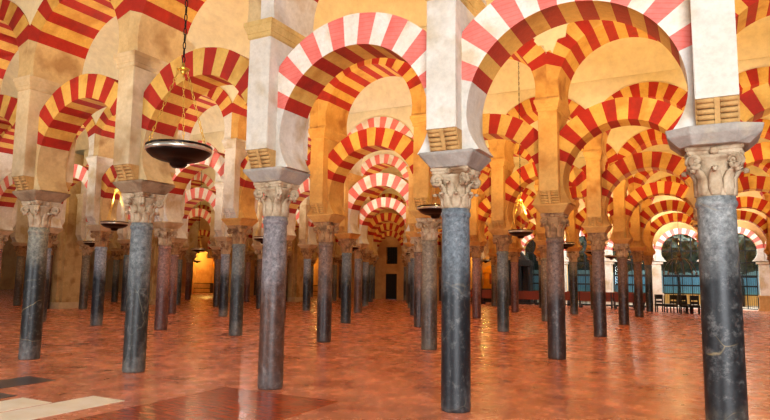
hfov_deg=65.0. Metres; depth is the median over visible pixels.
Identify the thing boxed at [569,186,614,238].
arch
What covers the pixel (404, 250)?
marble column
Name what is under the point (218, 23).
ceiling
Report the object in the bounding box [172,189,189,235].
pier
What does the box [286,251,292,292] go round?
marble column
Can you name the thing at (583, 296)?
pew
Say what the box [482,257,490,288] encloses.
wall
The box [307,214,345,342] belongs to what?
marble column
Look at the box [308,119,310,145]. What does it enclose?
arch
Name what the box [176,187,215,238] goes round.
arch
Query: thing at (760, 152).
arch
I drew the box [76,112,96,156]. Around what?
arch
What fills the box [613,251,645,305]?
grilled window
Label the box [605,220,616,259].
lamp
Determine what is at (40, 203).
marble column
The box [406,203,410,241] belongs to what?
pier
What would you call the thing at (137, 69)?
pier
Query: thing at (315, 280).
wall
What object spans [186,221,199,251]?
pier
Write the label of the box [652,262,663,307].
pillar
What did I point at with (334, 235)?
pier
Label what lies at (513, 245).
pier
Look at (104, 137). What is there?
arch
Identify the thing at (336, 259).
marble column
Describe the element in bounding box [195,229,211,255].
arch
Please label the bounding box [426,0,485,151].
pier
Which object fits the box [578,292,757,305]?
wall
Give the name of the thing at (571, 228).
pier
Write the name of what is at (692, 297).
chair
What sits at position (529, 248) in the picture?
wall
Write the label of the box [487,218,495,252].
pier
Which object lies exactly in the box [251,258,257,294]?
marble column
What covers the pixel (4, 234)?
marble column
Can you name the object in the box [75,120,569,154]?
ceiling
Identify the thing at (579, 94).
arch
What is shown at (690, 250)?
grilled window
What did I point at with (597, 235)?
marble column
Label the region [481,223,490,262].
lamp
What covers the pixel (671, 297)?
chair
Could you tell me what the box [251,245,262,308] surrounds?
marble column
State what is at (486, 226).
arch
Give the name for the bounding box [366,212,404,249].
arch
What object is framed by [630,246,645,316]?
marble column
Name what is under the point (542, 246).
marble column
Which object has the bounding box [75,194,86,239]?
pier
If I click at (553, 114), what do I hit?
pier
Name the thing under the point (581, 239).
tree
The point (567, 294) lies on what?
pew
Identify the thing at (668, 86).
arch
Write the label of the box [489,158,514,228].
pier
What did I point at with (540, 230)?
pier
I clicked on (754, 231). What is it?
wall
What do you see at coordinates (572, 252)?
marble column
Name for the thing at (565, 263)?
pillar
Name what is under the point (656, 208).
arch
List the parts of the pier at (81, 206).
cornice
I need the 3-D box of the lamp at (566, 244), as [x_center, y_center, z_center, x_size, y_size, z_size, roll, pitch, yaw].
[6.475,-1.482,21.880,0.674,5.791,0.674,-4,-8,37]
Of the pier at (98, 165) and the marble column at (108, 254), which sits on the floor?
the marble column at (108, 254)
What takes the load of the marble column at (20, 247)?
on the floor
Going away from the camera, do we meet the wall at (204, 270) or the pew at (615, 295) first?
the pew at (615, 295)
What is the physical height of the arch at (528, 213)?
2.145 m
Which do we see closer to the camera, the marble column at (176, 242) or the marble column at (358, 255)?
the marble column at (176, 242)
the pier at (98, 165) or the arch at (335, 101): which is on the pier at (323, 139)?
the arch at (335, 101)
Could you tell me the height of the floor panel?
0.016 m
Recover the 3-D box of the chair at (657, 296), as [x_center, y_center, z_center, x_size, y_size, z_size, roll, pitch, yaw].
[14.929,5.072,32.814,0.460,0.958,0.506,-1,-7,11]
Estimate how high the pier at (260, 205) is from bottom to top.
2.230 m
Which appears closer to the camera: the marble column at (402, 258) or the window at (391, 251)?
the marble column at (402, 258)
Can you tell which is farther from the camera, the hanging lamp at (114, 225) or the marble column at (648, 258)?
the marble column at (648, 258)
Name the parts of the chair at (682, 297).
backrest, seat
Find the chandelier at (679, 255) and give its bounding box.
[663,212,696,274]
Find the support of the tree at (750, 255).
on the courtyard
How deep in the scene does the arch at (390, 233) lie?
47.57 m
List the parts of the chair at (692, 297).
backrest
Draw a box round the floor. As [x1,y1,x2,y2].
[0,289,769,419]
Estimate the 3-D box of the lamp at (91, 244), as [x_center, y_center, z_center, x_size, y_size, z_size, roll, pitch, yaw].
[-11.955,-1.359,25.011,0.674,5.791,0.674,-2,-7,26]
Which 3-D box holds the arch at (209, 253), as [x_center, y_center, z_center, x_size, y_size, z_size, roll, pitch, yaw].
[-15.307,3.432,56.115,2.558,2.139,0.600,-3,-7,28]
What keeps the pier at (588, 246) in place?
on the marble column at (589, 256)
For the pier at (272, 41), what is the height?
2.230 m
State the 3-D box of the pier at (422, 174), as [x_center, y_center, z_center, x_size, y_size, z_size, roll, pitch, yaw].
[1.089,-1.084,14.667,0.540,2.230,1.180,-3,-7,28]
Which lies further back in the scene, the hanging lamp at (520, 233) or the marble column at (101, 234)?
the marble column at (101, 234)
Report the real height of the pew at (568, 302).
0.980 m
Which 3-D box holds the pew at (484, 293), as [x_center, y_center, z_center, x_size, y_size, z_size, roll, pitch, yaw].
[7.347,5.763,39.919,1.900,0.980,0.690,-3,-7,28]
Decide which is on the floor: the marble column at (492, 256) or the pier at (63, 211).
the marble column at (492, 256)
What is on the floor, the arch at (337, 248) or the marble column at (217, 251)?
the marble column at (217, 251)
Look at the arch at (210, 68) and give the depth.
10.39 m
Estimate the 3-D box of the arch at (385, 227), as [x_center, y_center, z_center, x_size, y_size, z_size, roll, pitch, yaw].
[0.333,1.974,41.483,2.558,2.145,0.600,-3,-7,28]
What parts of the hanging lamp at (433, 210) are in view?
lamp shade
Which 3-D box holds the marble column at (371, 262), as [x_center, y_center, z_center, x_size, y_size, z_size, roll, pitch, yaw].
[-1.008,4.726,41.870,0.748,3.270,0.778,-3,-7,28]
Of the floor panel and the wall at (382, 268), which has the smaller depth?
the floor panel
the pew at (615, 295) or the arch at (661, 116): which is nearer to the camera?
the arch at (661, 116)
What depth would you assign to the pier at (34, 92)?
11.85 m
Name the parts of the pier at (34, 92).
cornice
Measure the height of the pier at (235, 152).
2.230 m
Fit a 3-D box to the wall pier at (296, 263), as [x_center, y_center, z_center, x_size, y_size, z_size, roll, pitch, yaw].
[-6.237,2.464,41.712,1.260,7.600,1.280,-3,-7,28]
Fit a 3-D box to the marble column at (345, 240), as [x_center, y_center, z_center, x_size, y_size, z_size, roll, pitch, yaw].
[-1.421,2.510,22.272,0.748,3.270,0.778,-3,-7,28]
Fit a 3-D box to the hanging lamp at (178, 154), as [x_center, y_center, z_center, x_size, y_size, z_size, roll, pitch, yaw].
[-2.114,-3.313,6.601,0.674,5.791,0.674,0,-6,8]
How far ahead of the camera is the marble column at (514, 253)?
31.05 m
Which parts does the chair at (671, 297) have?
seat, backrest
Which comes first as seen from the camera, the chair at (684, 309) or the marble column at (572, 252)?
the marble column at (572, 252)
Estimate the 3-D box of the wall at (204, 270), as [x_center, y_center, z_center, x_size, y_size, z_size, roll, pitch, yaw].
[-17.751,6.059,59.237,0.200,4.100,2.200,-3,-7,28]
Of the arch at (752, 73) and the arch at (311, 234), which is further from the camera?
the arch at (311, 234)
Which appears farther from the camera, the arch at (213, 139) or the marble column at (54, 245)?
the marble column at (54, 245)
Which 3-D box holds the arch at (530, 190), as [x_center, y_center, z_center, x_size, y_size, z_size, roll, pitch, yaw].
[8.207,-1.159,37.654,2.958,3.250,1.040,-3,-7,28]
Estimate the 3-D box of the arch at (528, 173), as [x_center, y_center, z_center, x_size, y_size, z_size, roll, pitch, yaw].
[5.146,-0.489,19.124,2.558,2.145,0.600,-3,-7,28]
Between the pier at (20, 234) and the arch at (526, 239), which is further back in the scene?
the arch at (526, 239)
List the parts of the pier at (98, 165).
cornice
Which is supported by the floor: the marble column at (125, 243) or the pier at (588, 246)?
the marble column at (125, 243)
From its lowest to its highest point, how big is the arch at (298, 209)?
2.139 m
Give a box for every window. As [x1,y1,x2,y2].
[387,247,396,263]
[525,240,538,302]
[568,236,589,304]
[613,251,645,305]
[662,234,700,307]
[739,235,758,309]
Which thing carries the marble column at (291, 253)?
on the floor
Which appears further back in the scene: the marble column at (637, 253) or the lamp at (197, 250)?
the lamp at (197, 250)
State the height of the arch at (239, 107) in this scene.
3.250 m
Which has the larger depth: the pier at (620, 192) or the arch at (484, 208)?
the arch at (484, 208)
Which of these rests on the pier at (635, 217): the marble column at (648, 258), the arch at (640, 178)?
the arch at (640, 178)
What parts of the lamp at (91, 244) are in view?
lamp shade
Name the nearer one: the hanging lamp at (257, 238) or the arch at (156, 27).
the arch at (156, 27)
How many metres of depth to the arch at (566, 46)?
12.97 m
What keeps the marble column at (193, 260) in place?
on the floor
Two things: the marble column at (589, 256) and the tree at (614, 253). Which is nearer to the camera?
the marble column at (589, 256)
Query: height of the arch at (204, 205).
3.250 m
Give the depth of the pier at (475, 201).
25.88 m
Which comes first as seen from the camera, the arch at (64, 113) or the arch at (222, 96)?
the arch at (64, 113)
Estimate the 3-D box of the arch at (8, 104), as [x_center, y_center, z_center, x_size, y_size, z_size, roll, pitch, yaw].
[-8.195,-1.351,12.961,2.558,2.145,0.600,-3,-7,28]
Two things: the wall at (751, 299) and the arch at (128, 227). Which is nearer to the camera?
the arch at (128, 227)
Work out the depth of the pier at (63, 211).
21.80 m
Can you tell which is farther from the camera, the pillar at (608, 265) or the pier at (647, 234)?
the pillar at (608, 265)
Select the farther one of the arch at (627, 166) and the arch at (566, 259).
the arch at (566, 259)
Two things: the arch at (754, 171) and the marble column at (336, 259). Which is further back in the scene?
the marble column at (336, 259)
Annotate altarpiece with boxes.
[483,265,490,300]
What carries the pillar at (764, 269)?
on the floor
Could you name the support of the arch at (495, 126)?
on the marble column at (554, 216)
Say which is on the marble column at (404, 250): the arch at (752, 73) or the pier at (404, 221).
the pier at (404, 221)
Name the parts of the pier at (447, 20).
cornice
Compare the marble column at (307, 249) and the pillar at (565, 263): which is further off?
the pillar at (565, 263)
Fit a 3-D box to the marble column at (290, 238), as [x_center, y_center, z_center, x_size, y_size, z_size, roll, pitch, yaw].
[-4.034,2.633,23.652,0.748,3.270,0.778,-3,-7,28]
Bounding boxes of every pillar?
[564,262,568,303]
[605,262,615,304]
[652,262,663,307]
[756,262,769,310]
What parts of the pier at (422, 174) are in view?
cornice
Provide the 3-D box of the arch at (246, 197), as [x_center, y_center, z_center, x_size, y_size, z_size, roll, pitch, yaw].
[-2.832,-0.858,16.733,2.558,2.145,0.600,-3,-7,28]
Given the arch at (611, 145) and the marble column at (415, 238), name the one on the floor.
the marble column at (415, 238)
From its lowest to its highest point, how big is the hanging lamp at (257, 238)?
5.791 m
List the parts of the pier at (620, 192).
cornice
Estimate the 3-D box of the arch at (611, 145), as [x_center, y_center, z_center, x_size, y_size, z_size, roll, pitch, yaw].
[7.931,-2.637,24.588,2.958,3.250,1.040,-3,-7,28]
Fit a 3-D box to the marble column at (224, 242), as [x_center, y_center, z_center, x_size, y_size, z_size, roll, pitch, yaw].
[-6.647,2.756,25.033,0.748,3.270,0.778,-3,-7,28]
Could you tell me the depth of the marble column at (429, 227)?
14.21 m
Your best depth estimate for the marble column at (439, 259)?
45.30 m
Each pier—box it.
[0,170,17,227]
[10,199,29,242]
[11,75,75,190]
[50,154,83,308]
[61,199,66,224]
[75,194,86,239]
[85,156,121,224]
[109,231,120,247]
[113,50,177,180]
[117,195,127,238]
[149,229,158,304]
[154,191,184,221]
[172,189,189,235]
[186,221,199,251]
[209,205,217,245]
[214,182,224,236]
[222,138,257,217]
[244,17,308,168]
[252,202,262,244]
[287,205,303,301]
[299,199,316,243]
[308,127,346,213]
[333,235,340,254]
[338,173,362,232]
[356,198,369,242]
[404,221,407,248]
[406,166,420,230]
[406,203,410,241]
[410,114,431,209]
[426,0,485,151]
[469,189,484,240]
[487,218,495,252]
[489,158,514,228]
[509,204,521,247]
[534,97,569,203]
[534,185,545,239]
[566,201,579,246]
[583,150,607,225]
[587,234,590,249]
[613,180,628,238]
[630,202,642,246]
[643,219,650,251]
[690,0,739,124]
[765,215,769,250]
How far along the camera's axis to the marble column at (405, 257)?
40.39 m
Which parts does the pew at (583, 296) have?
backrest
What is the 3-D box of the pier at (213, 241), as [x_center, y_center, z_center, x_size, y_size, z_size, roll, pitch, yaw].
[-9.088,0.886,33.254,0.540,2.230,1.180,-3,-7,28]
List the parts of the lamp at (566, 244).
lamp shade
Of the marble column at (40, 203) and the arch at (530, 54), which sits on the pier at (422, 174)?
the arch at (530, 54)
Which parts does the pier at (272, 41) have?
cornice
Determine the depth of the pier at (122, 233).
27.61 m
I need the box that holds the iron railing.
[193,283,213,292]
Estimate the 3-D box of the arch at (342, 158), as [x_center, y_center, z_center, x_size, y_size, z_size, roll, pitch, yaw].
[-0.218,-0.981,15.352,2.558,2.145,0.600,-3,-7,28]
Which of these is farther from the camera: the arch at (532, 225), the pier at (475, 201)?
the arch at (532, 225)
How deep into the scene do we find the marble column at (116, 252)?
36.65 m
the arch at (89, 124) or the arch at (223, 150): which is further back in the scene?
the arch at (223, 150)
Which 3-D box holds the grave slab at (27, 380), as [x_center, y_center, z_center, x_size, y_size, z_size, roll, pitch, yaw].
[-5.856,2.585,8.825,0.700,0.016,1.760,-3,-7,28]
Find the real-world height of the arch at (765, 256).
2.074 m
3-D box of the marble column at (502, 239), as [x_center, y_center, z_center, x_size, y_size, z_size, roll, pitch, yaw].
[3.806,2.264,19.511,0.748,3.270,0.778,-3,-7,28]
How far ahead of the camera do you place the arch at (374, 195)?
35.54 m
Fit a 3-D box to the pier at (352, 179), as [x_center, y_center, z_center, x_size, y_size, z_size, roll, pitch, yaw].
[-1.387,-0.222,22.580,0.540,2.230,1.180,-3,-7,28]
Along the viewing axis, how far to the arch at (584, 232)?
35.17 m
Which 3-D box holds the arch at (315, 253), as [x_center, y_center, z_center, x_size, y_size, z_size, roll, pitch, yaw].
[-4.854,2.937,50.593,2.558,2.145,0.600,-3,-7,28]
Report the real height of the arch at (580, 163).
3.250 m
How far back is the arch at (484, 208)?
25.87 m
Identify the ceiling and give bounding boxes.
[0,0,493,97]
[75,16,769,150]
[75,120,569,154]
[200,138,769,187]
[201,165,752,201]
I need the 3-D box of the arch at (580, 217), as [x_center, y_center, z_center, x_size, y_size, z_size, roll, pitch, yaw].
[10.648,0.743,29.428,2.558,2.145,0.600,-3,-7,28]
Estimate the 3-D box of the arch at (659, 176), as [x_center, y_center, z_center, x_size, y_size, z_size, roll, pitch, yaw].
[16.046,-1.528,33.512,2.958,3.250,1.040,-3,-7,28]
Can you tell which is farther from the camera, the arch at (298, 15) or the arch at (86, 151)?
the arch at (86, 151)
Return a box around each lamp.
[83,230,94,246]
[100,188,128,230]
[144,0,212,168]
[191,172,204,252]
[253,195,264,243]
[417,175,441,218]
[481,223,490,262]
[508,63,532,238]
[564,228,574,248]
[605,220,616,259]
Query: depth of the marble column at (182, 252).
34.21 m
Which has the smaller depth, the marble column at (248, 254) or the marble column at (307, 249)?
the marble column at (307, 249)
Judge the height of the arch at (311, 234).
2.139 m
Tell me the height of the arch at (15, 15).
3.250 m
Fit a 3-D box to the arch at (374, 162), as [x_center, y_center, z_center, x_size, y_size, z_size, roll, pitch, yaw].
[0.092,-2.267,28.730,2.958,3.250,1.040,-3,-7,28]
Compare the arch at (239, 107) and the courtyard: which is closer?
the arch at (239, 107)
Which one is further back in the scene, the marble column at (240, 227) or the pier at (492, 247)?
the pier at (492, 247)
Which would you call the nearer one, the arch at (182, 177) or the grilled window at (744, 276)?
the arch at (182, 177)
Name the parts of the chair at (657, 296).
backrest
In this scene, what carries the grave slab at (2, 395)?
on the floor
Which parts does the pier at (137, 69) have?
cornice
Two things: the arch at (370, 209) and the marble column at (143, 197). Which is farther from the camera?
the arch at (370, 209)
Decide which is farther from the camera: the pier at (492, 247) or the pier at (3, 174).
the pier at (492, 247)
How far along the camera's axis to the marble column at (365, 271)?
35.19 m
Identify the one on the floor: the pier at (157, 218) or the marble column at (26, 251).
the marble column at (26, 251)
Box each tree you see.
[569,236,587,270]
[613,247,642,272]
[661,234,698,304]
[738,234,758,306]
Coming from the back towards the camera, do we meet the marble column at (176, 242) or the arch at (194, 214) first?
the arch at (194, 214)
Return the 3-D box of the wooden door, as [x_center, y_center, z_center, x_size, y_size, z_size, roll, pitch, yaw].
[0.540,6.058,47.835,1.000,2.000,0.150,-3,-7,28]
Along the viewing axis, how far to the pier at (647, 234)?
33.40 m
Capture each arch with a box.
[0,0,32,90]
[0,94,17,190]
[0,126,14,171]
[0,173,16,229]
[25,0,130,84]
[34,74,117,193]
[50,164,88,227]
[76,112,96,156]
[81,149,88,193]
[85,219,118,240]
[93,107,115,158]
[99,165,120,223]
[127,207,130,238]
[128,0,260,62]
[138,47,250,184]
[163,150,224,222]
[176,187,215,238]
[177,85,233,142]
[179,208,210,246]
[186,131,221,188]
[191,167,215,204]
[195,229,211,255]
[197,201,210,229]
[207,240,212,258]
[220,130,224,181]
[225,193,263,236]
[231,87,317,140]
[238,145,311,219]
[248,226,254,251]
[261,0,318,36]
[261,207,299,244]
[275,12,429,172]
[287,179,309,235]
[288,220,316,250]
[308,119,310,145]
[308,217,317,244]
[312,247,341,257]
[318,27,421,135]
[327,127,415,215]
[335,236,341,254]
[347,105,413,175]
[348,173,409,233]
[359,197,406,243]
[361,150,408,198]
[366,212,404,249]
[369,172,405,202]
[372,223,403,254]
[375,189,403,215]
[376,230,403,257]
[421,26,546,113]
[432,113,540,204]
[437,235,440,256]
[462,0,695,157]
[478,140,538,189]
[478,172,492,228]
[478,192,537,241]
[483,94,496,158]
[484,224,488,252]
[496,221,536,252]
[497,81,592,163]
[505,162,587,228]
[512,162,528,206]
[516,209,565,248]
[521,234,533,254]
[523,181,535,197]
[534,20,658,108]
[559,97,693,205]
[564,231,606,261]
[569,157,633,203]
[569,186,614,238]
[575,207,631,247]
[581,128,616,165]
[581,227,587,252]
[591,69,687,155]
[601,151,696,226]
[606,240,655,261]
[617,126,667,183]
[625,181,697,238]
[634,150,683,189]
[640,200,697,246]
[641,184,644,211]
[645,172,686,207]
[650,213,697,251]
[655,228,698,261]
[734,0,769,34]
[736,196,769,217]
[737,210,768,251]
[738,56,769,94]
[738,166,769,201]
[738,176,769,193]
[738,227,763,260]
[740,82,769,121]
[743,142,769,167]
[753,163,769,175]
[754,114,769,139]
[764,241,767,260]
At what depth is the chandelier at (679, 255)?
30.34 m
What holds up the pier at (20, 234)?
on the marble column at (20, 247)
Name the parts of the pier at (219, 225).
cornice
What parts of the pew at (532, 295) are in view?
backrest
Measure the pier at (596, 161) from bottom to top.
2.230 m
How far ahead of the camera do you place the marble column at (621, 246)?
23.14 m
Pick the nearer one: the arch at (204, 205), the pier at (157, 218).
the pier at (157, 218)
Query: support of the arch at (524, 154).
on the pier at (475, 201)
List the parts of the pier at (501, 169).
cornice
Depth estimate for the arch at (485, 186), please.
19.79 m
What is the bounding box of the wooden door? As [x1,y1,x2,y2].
[386,274,396,298]
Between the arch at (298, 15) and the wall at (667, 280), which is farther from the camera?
the wall at (667, 280)
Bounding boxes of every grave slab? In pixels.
[0,376,54,388]
[0,393,16,398]
[0,396,123,419]
[0,397,51,411]
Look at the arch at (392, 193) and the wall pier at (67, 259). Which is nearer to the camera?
the wall pier at (67, 259)
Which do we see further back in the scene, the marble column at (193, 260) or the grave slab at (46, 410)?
the marble column at (193, 260)
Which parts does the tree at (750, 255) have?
crown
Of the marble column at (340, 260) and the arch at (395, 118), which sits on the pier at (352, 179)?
the arch at (395, 118)
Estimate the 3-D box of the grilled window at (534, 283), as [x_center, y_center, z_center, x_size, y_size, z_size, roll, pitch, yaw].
[11.017,4.227,42.492,2.360,4.700,0.124,-3,-7,28]
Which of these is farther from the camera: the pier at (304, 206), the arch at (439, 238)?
the arch at (439, 238)
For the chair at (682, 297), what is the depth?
31.34 m
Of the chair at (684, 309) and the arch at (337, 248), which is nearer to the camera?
the chair at (684, 309)
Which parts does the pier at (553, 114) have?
cornice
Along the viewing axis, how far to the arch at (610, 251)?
39.79 m
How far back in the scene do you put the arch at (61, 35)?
12.06 m
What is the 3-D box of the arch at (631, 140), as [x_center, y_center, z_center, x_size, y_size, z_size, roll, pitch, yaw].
[10.544,-2.760,23.207,2.958,3.250,1.040,-3,-7,28]
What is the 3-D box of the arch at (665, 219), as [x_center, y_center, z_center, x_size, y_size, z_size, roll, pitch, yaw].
[16.012,1.235,33.200,2.558,2.145,0.600,-3,-7,28]
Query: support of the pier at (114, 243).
on the marble column at (116, 252)
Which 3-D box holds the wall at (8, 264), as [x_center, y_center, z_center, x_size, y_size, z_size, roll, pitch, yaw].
[-49.314,1.799,45.938,0.400,8.800,52.000,-3,-7,28]
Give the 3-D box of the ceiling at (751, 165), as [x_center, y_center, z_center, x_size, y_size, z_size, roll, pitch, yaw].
[0.314,-2.455,38.675,65.076,1.542,4.873,-3,-7,28]
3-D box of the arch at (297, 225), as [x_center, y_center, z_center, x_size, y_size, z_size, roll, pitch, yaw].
[-5.032,1.481,37.712,2.558,2.145,0.600,-3,-7,28]
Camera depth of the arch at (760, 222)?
31.27 m
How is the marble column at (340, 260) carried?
on the floor
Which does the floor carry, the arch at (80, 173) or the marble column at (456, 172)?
the marble column at (456, 172)
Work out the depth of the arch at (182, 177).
18.40 m
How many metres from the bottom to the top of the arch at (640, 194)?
2.145 m
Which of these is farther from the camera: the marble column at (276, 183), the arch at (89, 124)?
the arch at (89, 124)
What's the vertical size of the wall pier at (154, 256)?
7.600 m
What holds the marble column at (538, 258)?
on the floor
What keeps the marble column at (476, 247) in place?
on the floor
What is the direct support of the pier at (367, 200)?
on the marble column at (358, 255)
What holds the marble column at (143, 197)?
on the floor
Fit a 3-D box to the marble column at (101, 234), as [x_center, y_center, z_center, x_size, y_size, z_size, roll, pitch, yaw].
[-9.398,2.141,19.880,0.748,3.270,0.778,-3,-7,28]
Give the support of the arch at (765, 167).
on the pier
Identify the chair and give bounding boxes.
[654,294,665,312]
[666,295,677,312]
[678,295,689,311]
[680,295,693,313]
[690,295,699,313]
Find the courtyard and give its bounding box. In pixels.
[537,300,759,309]
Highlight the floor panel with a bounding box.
[74,387,337,419]
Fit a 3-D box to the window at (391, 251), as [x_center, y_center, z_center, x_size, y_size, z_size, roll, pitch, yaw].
[0.607,3.627,48.135,1.000,1.340,0.112,-3,-7,28]
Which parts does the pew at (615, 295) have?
backrest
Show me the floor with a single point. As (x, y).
(375, 365)
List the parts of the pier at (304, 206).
cornice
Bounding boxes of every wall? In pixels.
[0,235,24,288]
[88,190,768,300]
[195,252,212,291]
[313,257,318,295]
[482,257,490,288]
[525,240,758,270]
[533,270,759,294]
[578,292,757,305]
[659,230,756,237]
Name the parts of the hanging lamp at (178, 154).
chain, lamp shade, chain, suspension chain, chain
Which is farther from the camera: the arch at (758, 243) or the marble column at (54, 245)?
the arch at (758, 243)
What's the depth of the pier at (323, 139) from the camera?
15.61 m
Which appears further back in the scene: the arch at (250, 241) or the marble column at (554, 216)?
the arch at (250, 241)
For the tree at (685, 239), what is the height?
5.999 m
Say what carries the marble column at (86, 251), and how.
on the floor
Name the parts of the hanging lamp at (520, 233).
suspension chain, lamp shade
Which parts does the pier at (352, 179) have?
cornice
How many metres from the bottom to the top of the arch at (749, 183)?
2.145 m
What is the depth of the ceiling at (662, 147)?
29.60 m
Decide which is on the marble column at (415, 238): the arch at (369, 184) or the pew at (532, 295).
the arch at (369, 184)
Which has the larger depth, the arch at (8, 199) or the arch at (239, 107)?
the arch at (8, 199)
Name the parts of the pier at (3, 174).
cornice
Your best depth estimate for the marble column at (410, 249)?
27.30 m
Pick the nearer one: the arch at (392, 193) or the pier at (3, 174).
the pier at (3, 174)
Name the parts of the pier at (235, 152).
cornice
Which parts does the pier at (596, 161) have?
cornice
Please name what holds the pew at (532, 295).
on the floor
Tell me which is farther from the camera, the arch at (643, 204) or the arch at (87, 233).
the arch at (643, 204)
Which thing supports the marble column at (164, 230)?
on the floor
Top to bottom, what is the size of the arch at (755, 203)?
2.145 m
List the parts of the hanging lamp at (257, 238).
lamp shade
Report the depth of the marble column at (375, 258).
48.05 m
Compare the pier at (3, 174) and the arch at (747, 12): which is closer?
the arch at (747, 12)
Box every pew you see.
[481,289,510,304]
[518,291,538,303]
[565,292,569,304]
[567,291,589,305]
[579,292,612,308]
[606,292,633,307]
[613,292,645,308]
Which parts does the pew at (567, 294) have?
backrest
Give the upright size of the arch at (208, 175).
3.250 m
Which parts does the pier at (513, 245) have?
cornice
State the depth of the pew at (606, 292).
37.70 m
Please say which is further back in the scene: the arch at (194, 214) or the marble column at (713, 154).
the arch at (194, 214)
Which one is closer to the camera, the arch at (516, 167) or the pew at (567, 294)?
the arch at (516, 167)
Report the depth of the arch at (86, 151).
29.23 m
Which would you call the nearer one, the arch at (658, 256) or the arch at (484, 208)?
the arch at (484, 208)
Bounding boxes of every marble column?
[0,230,13,274]
[11,242,27,305]
[12,189,70,359]
[22,251,26,297]
[43,227,62,321]
[47,240,58,308]
[76,240,94,308]
[85,224,113,325]
[104,253,110,295]
[108,248,123,301]
[112,179,174,372]
[117,239,129,310]
[153,221,183,330]
[168,238,186,313]
[176,247,189,304]
[184,252,196,299]
[190,256,196,295]
[209,246,220,306]
[213,236,231,316]
[221,218,258,335]
[228,246,231,301]
[243,166,309,389]
[244,251,254,301]
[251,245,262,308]
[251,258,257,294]
[285,235,295,318]
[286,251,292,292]
[286,253,291,301]
[298,244,317,310]
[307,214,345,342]
[310,258,317,296]
[332,255,341,300]
[334,233,360,322]
[338,258,341,297]
[352,243,368,312]
[362,250,373,306]
[368,254,377,301]
[373,258,378,298]
[400,257,405,299]
[402,254,407,302]
[403,249,410,307]
[404,242,413,315]
[406,231,421,326]
[409,210,441,349]
[419,148,490,412]
[437,257,441,300]
[470,241,486,317]
[487,253,496,305]
[488,228,512,331]
[508,248,522,311]
[533,203,574,359]
[534,240,546,320]
[534,253,540,307]
[565,247,581,314]
[583,226,611,336]
[585,252,592,309]
[610,238,632,324]
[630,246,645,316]
[642,252,654,311]
[665,122,763,419]
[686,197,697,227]
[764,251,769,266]
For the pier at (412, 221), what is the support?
on the marble column at (415, 238)
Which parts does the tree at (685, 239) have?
crown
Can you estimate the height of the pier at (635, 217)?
2.230 m
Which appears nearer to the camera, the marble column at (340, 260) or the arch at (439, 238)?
the arch at (439, 238)
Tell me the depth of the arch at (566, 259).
41.02 m
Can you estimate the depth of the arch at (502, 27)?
7.55 m
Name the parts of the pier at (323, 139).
cornice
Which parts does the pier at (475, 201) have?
cornice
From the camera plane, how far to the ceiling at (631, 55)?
18.13 m
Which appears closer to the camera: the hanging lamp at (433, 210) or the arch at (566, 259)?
the hanging lamp at (433, 210)
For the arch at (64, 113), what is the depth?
11.84 m
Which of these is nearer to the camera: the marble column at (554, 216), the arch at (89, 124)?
the marble column at (554, 216)
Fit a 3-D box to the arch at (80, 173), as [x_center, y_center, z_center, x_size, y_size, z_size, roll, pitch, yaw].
[-10.671,-0.486,20.874,2.558,2.139,0.600,-3,-7,28]
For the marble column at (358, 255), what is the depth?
28.65 m
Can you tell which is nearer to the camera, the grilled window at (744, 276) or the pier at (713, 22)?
the pier at (713, 22)
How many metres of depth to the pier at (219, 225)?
24.87 m
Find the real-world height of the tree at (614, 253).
5.983 m
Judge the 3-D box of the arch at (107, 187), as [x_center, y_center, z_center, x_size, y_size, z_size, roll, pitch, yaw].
[-8.058,-0.612,19.494,2.558,2.145,0.600,-3,-7,28]
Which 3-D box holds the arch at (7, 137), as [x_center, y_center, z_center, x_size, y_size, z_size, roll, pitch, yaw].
[-13.250,-3.130,22.567,2.958,3.250,1.040,-3,-7,28]
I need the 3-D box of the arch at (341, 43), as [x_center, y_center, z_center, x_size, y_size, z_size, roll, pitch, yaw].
[-0.356,-1.717,8.819,2.558,2.139,0.600,-3,-7,28]
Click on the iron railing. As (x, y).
(210, 288)
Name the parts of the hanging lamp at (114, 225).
lamp shade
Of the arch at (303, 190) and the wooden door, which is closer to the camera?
the arch at (303, 190)
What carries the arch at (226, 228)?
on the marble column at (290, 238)
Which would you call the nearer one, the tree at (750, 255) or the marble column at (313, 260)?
the tree at (750, 255)
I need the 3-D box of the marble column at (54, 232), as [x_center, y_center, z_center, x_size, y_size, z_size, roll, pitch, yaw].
[-12.011,2.264,21.261,0.748,3.270,0.778,-3,-7,28]
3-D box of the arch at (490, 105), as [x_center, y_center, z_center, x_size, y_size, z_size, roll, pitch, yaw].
[2.567,-3.129,20.816,2.958,3.250,1.040,-3,-7,28]
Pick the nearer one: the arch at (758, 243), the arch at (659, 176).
the arch at (659, 176)
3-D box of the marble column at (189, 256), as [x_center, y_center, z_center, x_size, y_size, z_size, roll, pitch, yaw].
[-13.637,4.576,41.936,0.748,3.270,0.778,-3,-7,28]
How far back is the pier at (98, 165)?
19.76 m
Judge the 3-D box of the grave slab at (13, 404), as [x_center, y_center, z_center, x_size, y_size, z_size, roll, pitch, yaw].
[-4.939,2.417,7.233,0.620,0.016,1.590,-3,-7,28]
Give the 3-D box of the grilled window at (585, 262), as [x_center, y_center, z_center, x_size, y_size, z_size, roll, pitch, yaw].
[13.630,4.104,41.112,2.360,4.700,0.124,-3,-7,28]

